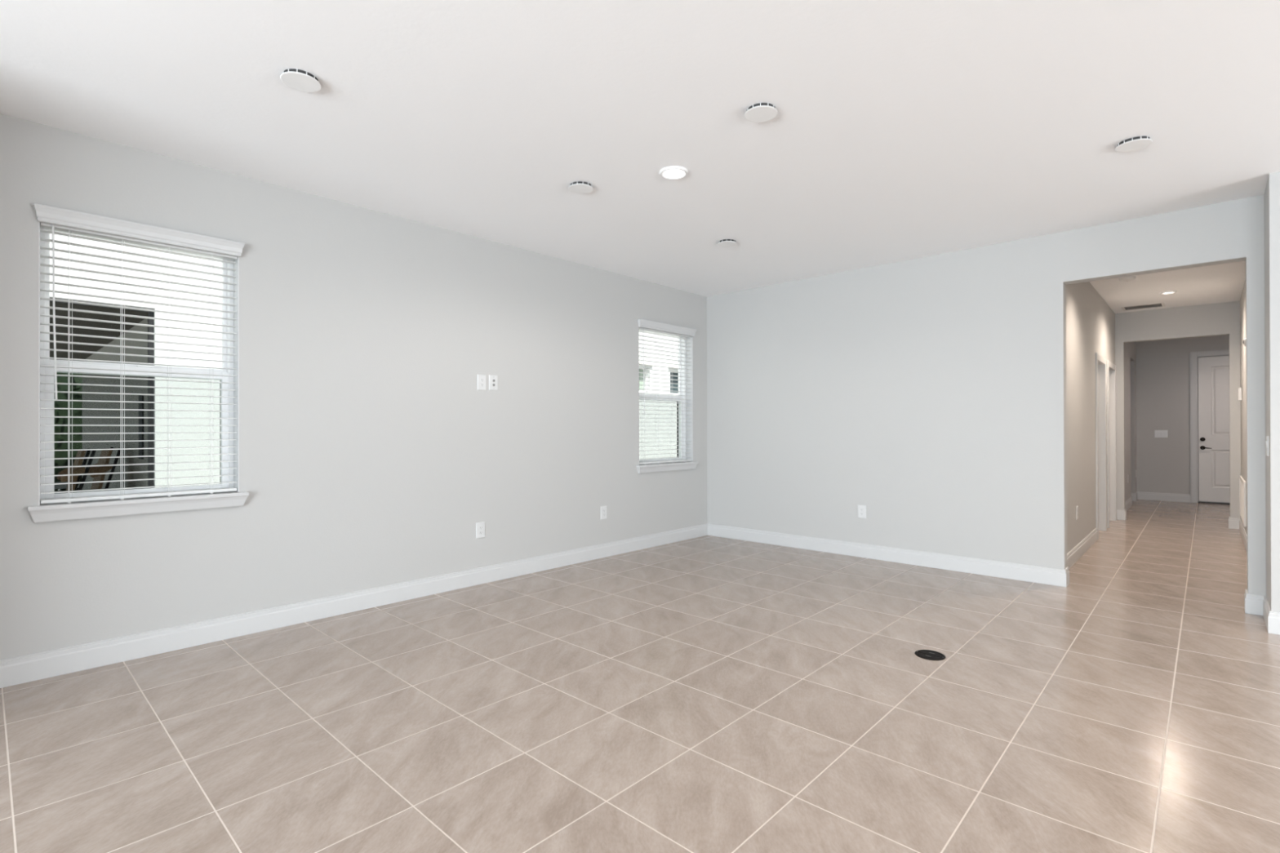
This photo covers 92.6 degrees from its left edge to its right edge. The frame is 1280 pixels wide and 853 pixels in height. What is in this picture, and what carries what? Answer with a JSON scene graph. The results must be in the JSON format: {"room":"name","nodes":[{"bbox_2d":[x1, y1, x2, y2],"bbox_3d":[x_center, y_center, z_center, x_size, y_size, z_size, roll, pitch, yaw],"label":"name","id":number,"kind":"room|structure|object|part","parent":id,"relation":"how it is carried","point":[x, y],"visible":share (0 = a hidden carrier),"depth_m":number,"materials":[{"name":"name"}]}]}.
{"room":"empty living room","nodes":[
{"label":"empty living room","id":0,"kind":"room"},
{"bbox_2d":[0,113,706,659],"bbox_3d":[-3.181,-0.131,3.170,0.220,2.840,11.720,0,0,43],"label":"wall","id":1,"kind":"structure","parent":0,"point":[372,454],"depth_m":4.23,"materials":[{"name":"grey paint"}]},
{"bbox_2d":[27,222,248,523],"bbox_3d":[-2.827,-0.310,3.499,0.252,1.600,0.962,0,0,43],"label":"window","id":2,"kind":"structure","parent":1,"relation":"in","point":[64,511],"depth_m":3.48,"materials":[{"name":"grey paint"}]},
{"bbox_3d":[-2.894,-0.687,3.562,0.030,0.789,0.826,0,0,43],"label":"sash","id":3,"kind":"part","parent":2,"relation":"part of","materials":[{"name":"white plastic"}]},
{"bbox_3d":[-2.865,0.020,3.534,0.033,0.721,0.826,0,0,43],"label":"sash","id":4,"kind":"part","parent":2,"relation":"part of","materials":[{"name":"white plastic"}]},
{"bbox_3d":[-2.844,0.410,3.515,0.200,0.010,0.883,0,0,43],"label":"sill","id":5,"kind":"part","parent":2,"relation":"part of","materials":[{"name":"grey paint"}]},
{"bbox_2d":[33,203,244,503],"bbox_3d":[-2.782,-0.362,3.458,0.118,1.530,0.920,0,0,43],"label":"window blind","id":6,"kind":"object","parent":2,"relation":"attached to","point":[53,218],"visible":1,"depth_m":3.40,"materials":[{"name":"white plastic"}]},
{"bbox_3d":[-3.020,-0.328,3.243,0.057,1.425,0.015,0,0,43],"label":"ladder cord","id":7,"kind":"part","parent":6,"relation":"part of","materials":[{"name":"white fabric"}]},
{"bbox_3d":[-2.874,-0.328,3.400,0.057,1.425,0.015,0,0,43],"label":"ladder cord","id":8,"kind":"part","parent":6,"relation":"part of","materials":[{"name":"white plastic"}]},
{"bbox_3d":[-2.801,0.389,3.475,0.054,0.018,0.868,0,0,43],"label":"rail","id":9,"kind":"part","parent":6,"relation":"part of","materials":[{"name":"white plastic"}]},
{"bbox_3d":[-2.731,-0.328,3.554,0.057,1.425,0.015,0,0,43],"label":"ladder cord","id":10,"kind":"part","parent":6,"relation":"part of","materials":[{"name":"white fabric"}]},
{"bbox_3d":[-2.592,-0.328,3.704,0.057,1.425,0.015,0,0,43],"label":"ladder cord","id":11,"kind":"part","parent":6,"relation":"part of","materials":[{"name":"white fabric"}]},
{"bbox_2d":[0,523,707,688],"bbox_3d":[-1.355,1.222,4.957,0.015,0.135,6.364,0,0,43],"label":"baseboard","id":12,"kind":"structure","parent":1,"relation":"attached to","point":[52,663],"depth_m":3.93,"materials":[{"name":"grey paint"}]},
{"bbox_2d":[475,521,484,538],"bbox_3d":[-1.307,0.850,5.017,0.008,0.128,0.084,0,0,43],"label":"wall outlet","id":13,"kind":"object","parent":1,"relation":"attached to","point":[480,526],"visible":1,"depth_m":5.01,"materials":[{"name":"white plastic"}]},
{"bbox_2d":[477,374,486,390],"bbox_3d":[-1.300,-0.362,5.030,0.008,0.128,0.084,0,0,43],"label":"wall outlet","id":14,"kind":"object","parent":1,"relation":"attached to","point":[482,379],"visible":1,"depth_m":5.03,"materials":[{"name":"white plastic"}]},
{"bbox_2d":[488,374,497,391],"bbox_3d":[-1.222,-0.366,5.109,0.014,0.128,0.084,0,0,43],"label":"cable plate","id":15,"kind":"object","parent":1,"relation":"attached to","point":[493,380],"visible":1,"depth_m":5.11,"materials":[{"name":"white plastic"}]},
{"bbox_2d":[600,506,606,519],"bbox_3d":[-0.356,0.851,6.041,0.008,0.128,0.084,0,0,43],"label":"wall outlet","id":16,"kind":"object","parent":1,"relation":"attached to","point":[603,508],"visible":1,"depth_m":6.04,"materials":[{"name":"white plastic"}]},
{"bbox_2d":[636,327,698,473],"bbox_3d":[0.246,-0.309,6.811,0.252,1.600,0.998,0,0,43],"label":"window","id":17,"kind":"structure","parent":1,"relation":"in","point":[661,467],"depth_m":7.12,"materials":[{"name":"grey paint"}]},
{"bbox_3d":[0.179,-0.685,6.874,0.030,0.789,0.862,0,0,43],"label":"sash","id":18,"kind":"part","parent":17,"relation":"part of","materials":[{"name":"white plastic"}]},
{"bbox_3d":[0.209,0.022,6.846,0.033,0.721,0.862,0,0,43],"label":"sash","id":19,"kind":"part","parent":17,"relation":"part of","materials":[{"name":"white plastic"}]},
{"bbox_3d":[0.229,0.411,6.827,0.200,0.010,0.919,0,0,43],"label":"sill","id":20,"kind":"part","parent":17,"relation":"part of","materials":[{"name":"grey paint"}]},
{"bbox_3d":[0.192,-0.348,6.861,0.095,1.510,0.910,0,0,43],"label":"frame","id":21,"kind":"part","parent":17,"relation":"part of","materials":[{"name":"white plastic"}]},
{"bbox_2d":[637,319,697,464],"bbox_3d":[0.291,-0.360,6.769,0.118,1.530,0.956,0,0,43],"label":"window blind","id":22,"kind":"object","parent":17,"relation":"attached to","point":[643,325],"visible":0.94,"depth_m":6.76,"materials":[{"name":"white plastic"}]},
{"bbox_3d":[0.043,-0.326,6.544,0.057,1.425,0.015,0,0,43],"label":"ladder cord","id":23,"kind":"part","parent":22,"relation":"part of","materials":[{"name":"white fabric"}]},
{"bbox_3d":[0.193,-0.326,6.705,0.057,1.425,0.015,0,0,43],"label":"ladder cord","id":24,"kind":"part","parent":22,"relation":"part of","materials":[{"name":"white fabric"}]},
{"bbox_3d":[0.272,0.390,6.787,0.054,0.018,0.904,0,0,43],"label":"rail","id":25,"kind":"part","parent":22,"relation":"part of","materials":[{"name":"white plastic"}]},
{"bbox_3d":[0.349,-0.326,6.874,0.057,1.425,0.015,0,0,43],"label":"ladder cord","id":26,"kind":"part","parent":22,"relation":"part of","materials":[{"name":"white fabric"}]},
{"bbox_3d":[0.506,-0.326,7.042,0.057,1.425,0.015,0,0,43],"label":"ladder cord","id":27,"kind":"part","parent":22,"relation":"part of","materials":[{"name":"white fabric"}]},
{"bbox_2d":[0,499,1279,852],"bbox_3d":[3.227,1.334,2.660,10.297,0.120,19.690,0,0,43],"label":"floor","id":28,"kind":"structure","parent":0,"point":[705,694],"depth_m":2.63,"materials":[{"name":"beige tile"}]},
{"bbox_2d":[915,649,945,660],"bbox_3d":[1.623,1.276,3.421,0.156,0.006,0.156,0,0,43],"label":"floor outlet","id":29,"kind":"object","parent":28,"relation":"on","point":[930,655],"visible":1,"depth_m":3.41,"materials":[{"name":"black paint"}]},
{"bbox_3d":[1.601,1.277,3.397,0.125,0.003,0.060,0,0,43],"label":"flip lid","id":30,"kind":"part","parent":29,"relation":"part of","materials":[{"name":"black paint"}]},
{"bbox_3d":[1.645,1.277,3.445,0.125,0.003,0.060,0,0,43],"label":"flip lid","id":31,"kind":"part","parent":29,"relation":"part of","materials":[{"name":"black paint"}]},
{"bbox_2d":[0,0,1279,313],"bbox_3d":[3.220,-1.655,2.668,10.297,0.222,19.690,0,0,43],"label":"ceiling","id":32,"kind":"structure","parent":0,"point":[900,130],"depth_m":3.04,"materials":[{"name":"white paint"}]},
{"bbox_2d":[659,165,688,179],"bbox_3d":[0.207,-1.549,3.743,0.176,0.014,0.176,0,0,43],"label":"recessed light","id":33,"kind":"object","parent":32,"relation":"in","point":[674,172],"visible":1,"depth_m":3.74,"materials":[{"name":"white plastic"}]},
{"bbox_2d":[1119,275,1135,281],"bbox_3d":[5.113,-1.541,6.415,0.136,0.039,0.136,0,0,43],"label":"smoke detector","id":34,"kind":"object","parent":32,"relation":"attached to","point":[1129,278],"visible":1,"depth_m":6.38,"materials":[{"name":"white plastic"}]},
{"bbox_2d":[1120,302,1164,311],"bbox_3d":[6.549,-1.558,7.962,0.430,0.004,0.310,0,0,43],"label":"ceiling vent","id":35,"kind":"object","parent":32,"relation":"in","point":[1159,304],"visible":1,"depth_m":7.94,"materials":[{"name":"white metal"}]},
{"bbox_2d":[1160,290,1176,294],"bbox_3d":[6.135,-1.554,7.104,0.150,0.014,0.150,0,0,43],"label":"recessed light","id":36,"kind":"object","parent":32,"relation":"in","point":[1168,291],"visible":1,"depth_m":7.10,"materials":[{"name":"white"}]},
{"bbox_2d":[706,195,1266,595],"bbox_3d":[2.552,-0.137,5.759,4.662,2.840,0.126,0,0,43],"label":"wall","id":37,"kind":"structure","parent":0,"point":[927,393],"depth_m":5.58,"materials":[{"name":"grey paint"}]},
{"bbox_2d":[857,504,866,518],"bbox_3d":[2.180,0.837,6.012,0.084,0.128,0.008,0,0,43],"label":"wall outlet","id":38,"kind":"object","parent":37,"relation":"attached to","point":[861,508],"visible":1,"depth_m":6.01,"materials":[{"name":"white plastic"}]},
{"bbox_2d":[707,523,1069,586],"bbox_3d":[2.147,1.217,6.134,3.549,0.135,0.156,0,0,43],"label":"baseboard","id":39,"kind":"structure","parent":37,"relation":"attached to","point":[1042,575],"depth_m":5.71,"materials":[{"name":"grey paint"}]},
{"bbox_2d":[1066,281,1136,553],"bbox_3d":[6.042,-0.139,7.960,0.130,2.840,7.850,0,0,43],"label":"wall","id":40,"kind":"structure","parent":0,"point":[1090,321],"depth_m":6.41,"materials":[{"name":"grey paint"}]},
{"bbox_2d":[1075,506,1078,519],"bbox_3d":[4.227,0.835,5.913,0.008,0.128,0.084,0,0,43],"label":"wall outlet","id":41,"kind":"object","parent":40,"relation":"attached to","point":[1077,507],"visible":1,"depth_m":5.89,"materials":[{"name":"white plastic"}]},
{"bbox_2d":[1066,528,1097,568],"bbox_3d":[4.290,1.212,5.974,0.015,0.135,2.555,0,0,43],"label":"baseboard","id":42,"kind":"structure","parent":40,"relation":"attached to","point":[1073,555],"depth_m":6.04,"materials":[{"name":"grey paint"}]},
{"bbox_2d":[1095,352,1106,539],"bbox_3d":[5.420,0.223,7.283,0.135,2.117,0.864,0,0,43],"label":"door","id":43,"kind":"structure","parent":40,"relation":"in","point":[1100,362],"depth_m":7.52,"materials":[{"name":"grey paint"}]},
{"bbox_2d":[1106,360,1116,528],"bbox_3d":[6.158,0.223,8.078,0.135,2.117,0.894,0,0,43],"label":"door","id":44,"kind":"structure","parent":40,"relation":"in","point":[1111,367],"depth_m":8.32,"materials":[{"name":"grey paint"}]},
{"bbox_2d":[1115,301,1240,518],"bbox_3d":[7.501,-0.143,7.651,2.450,2.840,0.120,0,0,43],"label":"wall","id":45,"kind":"structure","parent":0,"point":[1218,318],"depth_m":7.94,"materials":[{"name":"grey paint"}]},
{"bbox_2d":[1136,334,1229,494],"bbox_3d":[9.651,-0.141,10.048,2.560,2.840,0.120,0,0,43],"label":"wall","id":46,"kind":"structure","parent":0,"point":[1163,366],"depth_m":10.54,"materials":[{"name":"grey paint"}]},
{"bbox_2d":[1154,430,1168,437],"bbox_3d":[9.000,0.130,10.563,0.174,0.128,0.010,0,0,43],"label":"light switch","id":47,"kind":"object","parent":46,"relation":"attached to","point":[1157,433],"visible":1,"depth_m":10.56,"materials":[{"name":"white plastic"}]},
{"bbox_2d":[1189,349,1230,504],"bbox_3d":[9.710,0.011,9.964,1.110,2.535,0.158,0,0,43],"label":"door","id":48,"kind":"structure","parent":46,"relation":"in","point":[1209,417],"depth_m":10.16,"materials":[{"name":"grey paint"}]},
{"bbox_3d":[9.707,-0.429,9.965,0.582,1.135,0.014,0,0,43],"label":"raised panel","id":49,"kind":"part","parent":48,"relation":"part of","materials":[{"name":"white paint"}]},
{"bbox_3d":[9.710,0.696,9.962,0.582,0.625,0.014,0,0,43],"label":"raised panel","id":50,"kind":"part","parent":48,"relation":"part of","materials":[{"name":"white paint"}]},
{"bbox_2d":[1196,357,1221,502],"bbox_3d":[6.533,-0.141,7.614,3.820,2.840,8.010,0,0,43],"label":"door frame","id":51,"kind":"structure","parent":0,"point":[1197,357],"depth_m":10.32,"materials":[{"name":"grey paint"}]},
{"bbox_2d":[1116,497,1132,519],"bbox_3d":[7.259,1.214,9.188,0.216,0.135,2.195,0,0,43],"label":"baseboard","id":52,"kind":"structure","parent":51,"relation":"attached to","point":[1121,514],"depth_m":8.41,"materials":[{"name":"grey paint"}]},
{"bbox_2d":[1130,491,1190,502],"bbox_3d":[8.846,1.214,10.450,0.825,0.135,0.385,0,0,43],"label":"baseboard","id":53,"kind":"structure","parent":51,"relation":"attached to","point":[1138,495],"depth_m":10.53,"materials":[{"name":"grey paint"}]},
{"bbox_2d":[1240,279,1246,533],"bbox_3d":[5.933,-0.144,5.865,0.120,2.840,4.630,0,0,43],"label":"wall","id":54,"kind":"structure","parent":0,"point":[1242,300],"depth_m":6.94,"materials":[{"name":"grey paint"}]},
{"bbox_2d":[1228,516,1239,528],"bbox_3d":[7.462,1.210,7.675,0.110,0.135,0.135,0,0,43],"label":"baseboard","id":55,"kind":"structure","parent":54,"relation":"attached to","point":[1233,523],"depth_m":7.63,"materials":[{"name":"grey paint"}]},
{"bbox_2d":[1238,387,1241,400],"bbox_3d":[7.214,-0.388,7.357,0.029,0.150,0.100,0,0,43],"label":"door chime","id":56,"kind":"object","parent":54,"relation":"attached to","point":[1239,388],"visible":1,"depth_m":7.32,"materials":[{"name":"white plastic"}]},
{"bbox_2d":[1239,475,1246,526],"bbox_3d":[6.916,0.837,7.019,0.016,0.480,1.240,0,0,43],"label":"air vent","id":57,"kind":"object","parent":54,"relation":"in","point":[1242,482],"visible":1,"depth_m":6.92,"materials":[{"name":"white metal"}]},
{"bbox_2d":[1239,518,1247,554],"bbox_3d":[5.850,1.208,5.942,0.116,0.135,4.630,0,0,43],"label":"baseboard","id":58,"kind":"structure","parent":54,"relation":"attached to","point":[1242,529],"depth_m":6.83,"materials":[{"name":"grey paint"}]},
{"bbox_2d":[1244,589,1265,615],"bbox_3d":[4.226,1.208,4.204,0.101,0.135,0.156,0,0,43],"label":"baseboard","id":59,"kind":"object","parent":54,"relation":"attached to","point":[1253,603],"visible":0.99,"depth_m":4.15,"materials":[{"name":"grey paint"}]},
{"bbox_2d":[1263,171,1279,612],"bbox_3d":[6.084,-0.154,2.158,5.415,2.840,0.600,0,0,43],"label":"wall","id":60,"kind":"structure","parent":0,"point":[1272,193],"depth_m":3.77,"materials":[{"name":"grey paint"}]},
{"bbox_2d":[1265,435,1268,456],"bbox_3d":[4.035,0.125,3.936,0.010,0.128,0.128,0,0,43],"label":"light switch","id":61,"kind":"object","parent":60,"relation":"attached to","point":[1267,437],"visible":1,"depth_m":3.90,"materials":[{"name":"white plastic"}]},
{"bbox_2d":[1262,595,1279,635],"bbox_3d":[5.960,1.198,2.176,5.230,0.135,0.489,0,0,43],"label":"baseboard","id":62,"kind":"structure","parent":60,"relation":"attached to","point":[1272,619],"depth_m":3.77,"materials":[{"name":"grey paint"}]},
{"label":"outside","id":63,"kind":"structure","parent":0,"visible":0},
{"bbox_3d":[-8.441,1.454,11.925,19.393,0.140,30.000,0,0,43],"label":"ground","id":64,"kind":"structure","parent":63,"visible":0},
{"bbox_2d":[53,372,82,493],"bbox_3d":[-11.002,-0.461,12.088,2.044,4.006,2.076,0,0,43],"label":"shrub","id":65,"kind":"object","parent":64,"relation":"on","point":[60,396],"visible":0.13,"depth_m":11.39,"materials":[{"name":"green plant"}]},
{"bbox_2d":[49,230,678,492],"bbox_3d":[-4.976,-0.736,10.757,7.230,4.300,19.000,0,0,43],"label":"neighbor house","id":66,"kind":"structure","parent":64,"relation":"on","point":[651,425],"depth_m":6.15,"materials":[{"name":"white paint"}]},
{"bbox_2d":[53,481,80,492],"bbox_3d":[-7.152,0.997,7.209,0.500,0.625,0.840,0,0,43],"label":"patio table","id":67,"kind":"object","parent":66,"relation":"on","point":[59,486],"visible":0.21,"depth_m":7.22,"materials":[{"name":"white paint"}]},
{"bbox_2d":[57,448,96,493],"bbox_3d":[-6.117,0.774,6.342,0.512,1.068,0.678,0,0,43],"label":"patio chair","id":68,"kind":"object","parent":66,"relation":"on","point":[77,462],"visible":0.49,"depth_m":6.38,"materials":[{"name":"brown wood"}]},
{"bbox_3d":[-6.172,0.497,6.607,0.072,0.149,0.185,0,0,43],"label":"arm","id":69,"kind":"part","parent":68,"relation":"part of","materials":[{"name":"beige wood"}]},
{"bbox_3d":[-5.849,0.496,6.308,0.072,0.149,0.185,0,0,43],"label":"arm","id":70,"kind":"part","parent":68,"relation":"part of","materials":[{"name":"beige wood"}]},
{"bbox_3d":[-5.993,0.545,6.477,0.400,0.580,0.157,0,0,43],"label":"panel","id":71,"kind":"part","parent":68,"relation":"part of","materials":[{"name":"beige wood"}]},
{"bbox_3d":[-6.156,0.775,6.623,0.030,1.068,0.319,0,0,43],"label":"post","id":72,"kind":"part","parent":68,"relation":"part of","materials":[{"name":"black metal"}]},
{"bbox_3d":[-5.833,0.774,6.324,0.030,1.068,0.319,0,0,43],"label":"post","id":73,"kind":"part","parent":68,"relation":"part of","materials":[{"name":"black metal"}]},
{"bbox_3d":[-5.659,0.085,4.865,0.060,2.430,2.834,0,0,43],"label":"screen frame","id":74,"kind":"part","parent":66,"relation":"part of","materials":[{"name":"brown metal"}]},
{"bbox_2d":[83,447,121,491],"bbox_3d":[-6.337,0.776,6.910,0.512,1.068,0.678,0,0,40],"label":"patio chair","id":75,"kind":"object","parent":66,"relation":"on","point":[104,453],"visible":0.42,"depth_m":6.96,"materials":[{"name":"beige wood"}]},
{"bbox_3d":[-6.406,0.499,7.173,0.072,0.149,0.185,0,0,40],"label":"arm","id":76,"kind":"part","parent":75,"relation":"part of","materials":[{"name":"beige wood"}]},
{"bbox_3d":[-6.220,0.547,7.051,0.400,0.580,0.157,0,0,40],"label":"panel","id":77,"kind":"part","parent":75,"relation":"part of","materials":[{"name":"beige wood"}]},
{"bbox_3d":[-6.068,0.498,6.891,0.072,0.149,0.185,0,0,40],"label":"arm","id":78,"kind":"part","parent":75,"relation":"part of","materials":[{"name":"beige wood"}]},
{"bbox_3d":[-6.053,0.776,6.907,0.030,1.068,0.319,0,0,40],"label":"post","id":79,"kind":"part","parent":75,"relation":"part of","materials":[{"name":"black metal"}]},
{"bbox_3d":[0.700,-0.834,11.780,0.020,0.405,0.592,0,0,43],"label":"pane","id":80,"kind":"part","parent":66,"relation":"part of","materials":[{"name":"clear glass"}]}
]}

